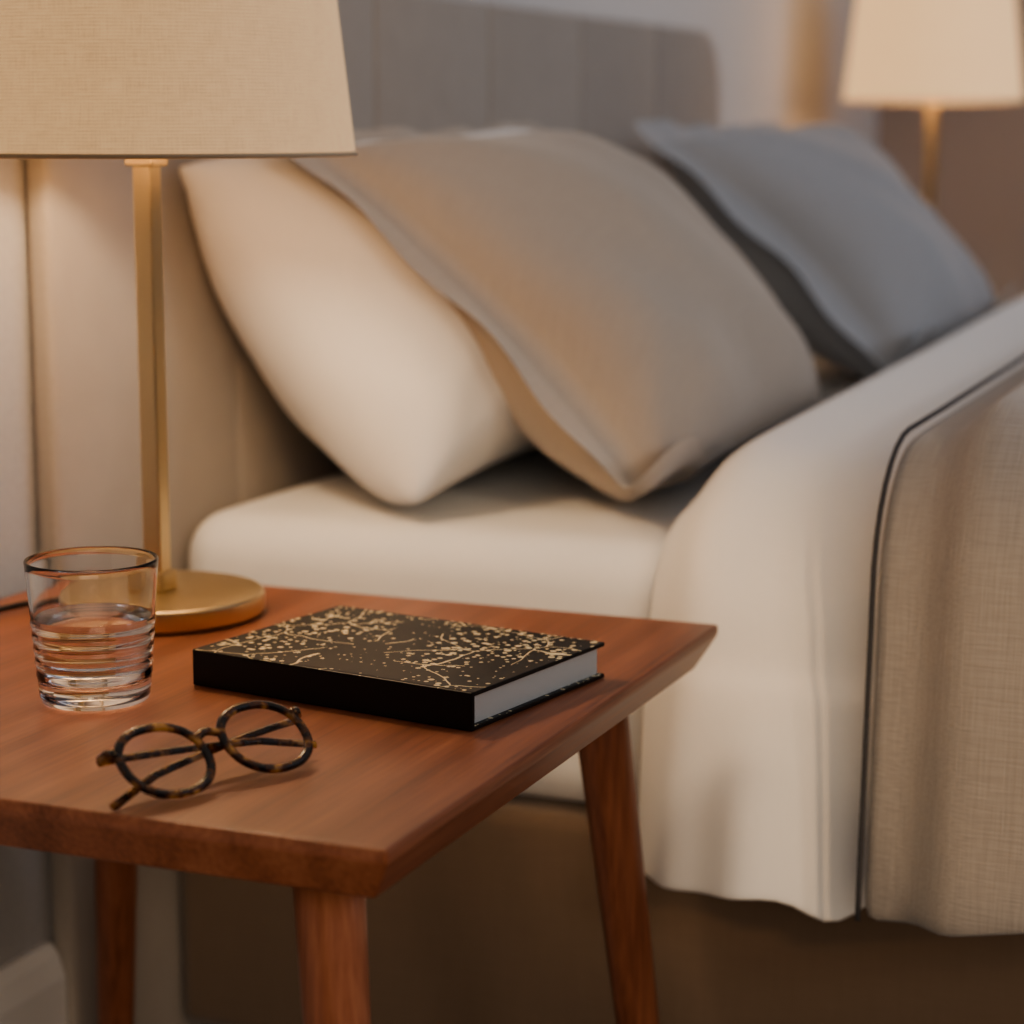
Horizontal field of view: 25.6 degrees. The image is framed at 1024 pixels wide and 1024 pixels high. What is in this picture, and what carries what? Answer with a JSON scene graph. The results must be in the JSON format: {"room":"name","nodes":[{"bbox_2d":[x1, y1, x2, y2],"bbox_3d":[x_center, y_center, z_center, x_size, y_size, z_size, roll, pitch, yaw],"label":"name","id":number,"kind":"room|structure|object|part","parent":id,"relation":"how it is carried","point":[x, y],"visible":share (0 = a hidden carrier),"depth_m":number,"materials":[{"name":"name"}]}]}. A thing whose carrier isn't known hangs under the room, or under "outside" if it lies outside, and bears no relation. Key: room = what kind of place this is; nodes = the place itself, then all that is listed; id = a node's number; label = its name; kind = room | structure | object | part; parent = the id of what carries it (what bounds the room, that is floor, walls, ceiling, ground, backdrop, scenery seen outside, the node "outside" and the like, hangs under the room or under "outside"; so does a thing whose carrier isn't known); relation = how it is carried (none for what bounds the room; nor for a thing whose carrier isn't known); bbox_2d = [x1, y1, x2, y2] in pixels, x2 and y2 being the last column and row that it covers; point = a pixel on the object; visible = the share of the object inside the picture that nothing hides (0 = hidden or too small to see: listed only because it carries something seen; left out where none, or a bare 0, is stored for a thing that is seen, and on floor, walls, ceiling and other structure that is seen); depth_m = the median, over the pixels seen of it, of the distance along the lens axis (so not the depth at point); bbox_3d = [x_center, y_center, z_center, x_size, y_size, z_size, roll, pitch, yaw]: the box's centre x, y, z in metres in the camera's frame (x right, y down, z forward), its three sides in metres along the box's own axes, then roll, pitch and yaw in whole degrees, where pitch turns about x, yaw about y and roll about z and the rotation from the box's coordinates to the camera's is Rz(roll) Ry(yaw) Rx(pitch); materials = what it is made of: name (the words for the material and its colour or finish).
{"room":"bedroom","nodes":[
{"label":"bedroom","id":0,"kind":"room"},
{"bbox_2d":[0,0,877,967],"bbox_3d":[-0.468,-0.662,1.197,0.100,2.500,5.600,4,11,22],"label":"wall","id":1,"kind":"structure","parent":0,"point":[785,62],"depth_m":2.42,"materials":[{"name":"grey paint"}]},
{"bbox_2d":[0,941,66,1023],"bbox_3d":[-0.433,0.465,1.322,0.015,0.236,5.500,4,11,22],"label":"baseboard","id":2,"kind":"structure","parent":1,"relation":"attached to","point":[33,984],"depth_m":1.55,"materials":[{"name":"white paint"}]},
{"bbox_2d":[877,0,1023,304],"bbox_3d":[2.417,-0.966,2.960,3.881,2.500,0.100,4,11,22],"label":"wall","id":3,"kind":"structure","parent":0,"point":[979,173],"depth_m":3.67,"materials":[{"name":"beige paint"}]},
{"bbox_3d":[1.328,0.743,0.692,3.981,0.100,5.600,4,11,22],"label":"floor","id":4,"kind":"structure","parent":0,"visible":0},
{"bbox_2d":[0,585,717,1023],"bbox_3d":[-0.171,0.337,1.284,0.450,0.500,0.470,4,11,22],"label":"nightstand","id":5,"kind":"object","parent":4,"relation":"on","point":[377,798],"visible":0.75,"depth_m":1.10,"materials":[{"name":"brown wood"}]},
{"bbox_2d":[23,546,158,711],"bbox_3d":[-0.220,0.062,1.185,0.070,0.076,0.070,-2,10,-10],"label":"water glass","id":6,"kind":"object","parent":5,"relation":"on","point":[92,609],"visible":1,"depth_m":1.16,"materials":[{"name":"clear glass"}]},
{"bbox_3d":[-0.269,0.307,1.534,0.071,0.474,0.071,4,11,22],"label":"leg","id":7,"kind":"part","parent":5,"relation":"part of","materials":[{"name":"brown wood"}]},
{"bbox_2d":[0,0,357,634],"bbox_3d":[-0.322,0.079,1.344,0.491,0.985,0.255,-6,11,-30],"label":"table lamp","id":8,"kind":"object","parent":5,"relation":"on","point":[145,84],"visible":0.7,"depth_m":1.25,"materials":[{"name":"gold metal"}]},
{"bbox_3d":[-0.396,0.326,1.327,0.110,0.505,0.356,4,11,22],"label":"cord","id":9,"kind":"part","parent":8,"relation":"part of","materials":[{"name":"black plastic"}]},
{"bbox_2d":[125,159,166,166],"bbox_3d":[-0.220,-0.239,1.350,0.028,0.062,0.028,4,11,22],"label":"socket","id":10,"kind":"object","parent":8,"relation":"attached to","point":[128,162],"depth_m":1.35,"materials":[{"name":"gold metal"}]},
{"bbox_3d":[-0.220,-0.315,1.337,0.252,0.205,0.252,4,11,22],"label":"lamp shade","id":11,"kind":"part","parent":8,"relation":"part of","materials":[{"name":"beige fabric"}]},
{"bbox_3d":[-0.220,-0.315,1.337,0.255,0.205,0.255,4,11,22],"label":"shade frame","id":12,"kind":"part","parent":8,"relation":"part of","materials":[{"name":"beige"}]},
{"bbox_2d":[96,700,316,810],"bbox_3d":[-0.136,0.110,1.038,0.121,0.030,0.034,-10,14,-44],"label":"eyeglasses","id":13,"kind":"object","parent":5,"relation":"on","point":[204,750],"visible":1,"depth_m":1.04,"materials":[{"name":"brown plastic"}]},
{"bbox_3d":[-0.074,0.393,1.038,0.071,0.474,0.071,4,11,22],"label":"leg","id":14,"kind":"part","parent":5,"relation":"part of","materials":[{"name":"brown wood"}]},
{"bbox_2d":[193,605,603,731],"bbox_3d":[-0.061,0.083,1.228,0.181,0.020,0.134,6,11,32],"label":"hardcover book","id":15,"kind":"object","parent":5,"relation":"on","point":[438,672],"visible":1,"depth_m":1.20,"materials":[{"name":"black paper"}]},
{"bbox_3d":[0.075,0.331,1.395,0.071,0.474,0.071,4,11,22],"label":"leg","id":16,"kind":"part","parent":5,"relation":"part of","materials":[{"name":"brown wood"}]},
{"bbox_2d":[25,0,1023,1023],"bbox_3d":[0.920,0.025,1.877,2.045,0.915,1.573,4,11,22],"label":"bed","id":17,"kind":"object","parent":4,"relation":"on","point":[502,924],"visible":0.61,"depth_m":1.60,"materials":[{"name":"fabric"}]},
{"bbox_2d":[179,129,536,503],"bbox_3d":[-0.018,-0.178,1.856,0.247,0.270,0.582,4,11,22],"label":"pillow","id":18,"kind":"object","parent":17,"relation":"on","point":[370,360],"visible":0.42,"depth_m":1.62,"materials":[{"name":"white fabric"}]},
{"bbox_3d":[-0.030,-0.045,2.222,0.020,0.895,1.504,4,11,22],"label":"headboard","id":19,"kind":"part","parent":17,"relation":"part of","materials":[{"name":"fabric"}]},
{"bbox_3d":[0.954,0.048,1.938,2.015,0.191,1.432,4,11,22],"label":"mattress","id":20,"kind":"part","parent":17,"relation":"part of","materials":[{"name":"white fabric"}]},
{"bbox_2d":[292,122,847,500],"bbox_3d":[0.066,-0.180,1.837,0.326,0.275,0.604,4,11,22],"label":"pillow","id":21,"kind":"object","parent":17,"relation":"on","point":[627,338],"visible":0.91,"depth_m":1.63,"materials":[{"name":"beige fabric"}]},
{"bbox_2d":[634,120,1015,379],"bbox_3d":[0.372,-0.304,2.554,0.309,0.278,0.575,4,11,22],"label":"pillow","id":22,"kind":"object","parent":17,"relation":"on","point":[870,277],"visible":0.82,"depth_m":2.35,"materials":[{"name":"grey fabric"}]},
{"bbox_2d":[638,296,1023,921],"bbox_3d":[1.117,0.026,1.811,1.660,0.313,1.566,4,11,22],"label":"duvet","id":23,"kind":"object","parent":17,"relation":"on","point":[751,767],"depth_m":1.42,"materials":[{"name":"white fabric"}]},
{"bbox_2d":[855,355,1023,936],"bbox_3d":[1.200,0.002,1.741,1.515,0.342,1.631,4,11,22],"label":"blanket","id":24,"kind":"object","parent":17,"relation":"on","point":[945,849],"visible":1,"depth_m":1.30,"materials":[{"name":"fabric"}]},
{"bbox_3d":[0.652,-0.003,3.263,0.450,0.500,0.470,4,11,22],"label":"nightstand","id":25,"kind":"object","parent":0,"visible":0},
{"bbox_2d":[842,0,1023,210],"bbox_3d":[0.561,-0.290,3.344,0.255,1.035,0.487,-3,10,-16],"label":"table lamp","id":26,"kind":"object","parent":25,"relation":"on","point":[932,53],"visible":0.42,"depth_m":3.07,"materials":[{"name":"brushed brass"},{"name":"cream fabric"}]},
{"bbox_2d":[925,101,939,106],"bbox_3d":[0.595,-0.604,3.178,0.028,0.062,0.028,4,11,22],"label":"socket","id":27,"kind":"object","parent":26,"relation":"attached to","point":[927,103],"depth_m":3.17,"materials":[{"name":"gold metal"}]},
{"bbox_3d":[0.595,-0.680,3.165,0.255,0.205,0.255,4,11,22],"label":"shade frame","id":28,"kind":"part","parent":26,"relation":"part of","materials":[{"name":"beige"}]},
{"bbox_3d":[0.595,-0.680,3.165,0.252,0.205,0.252,4,11,22],"label":"lamp shade","id":29,"kind":"part","parent":26,"relation":"part of","materials":[{"name":"beige fabric"}]}
]}

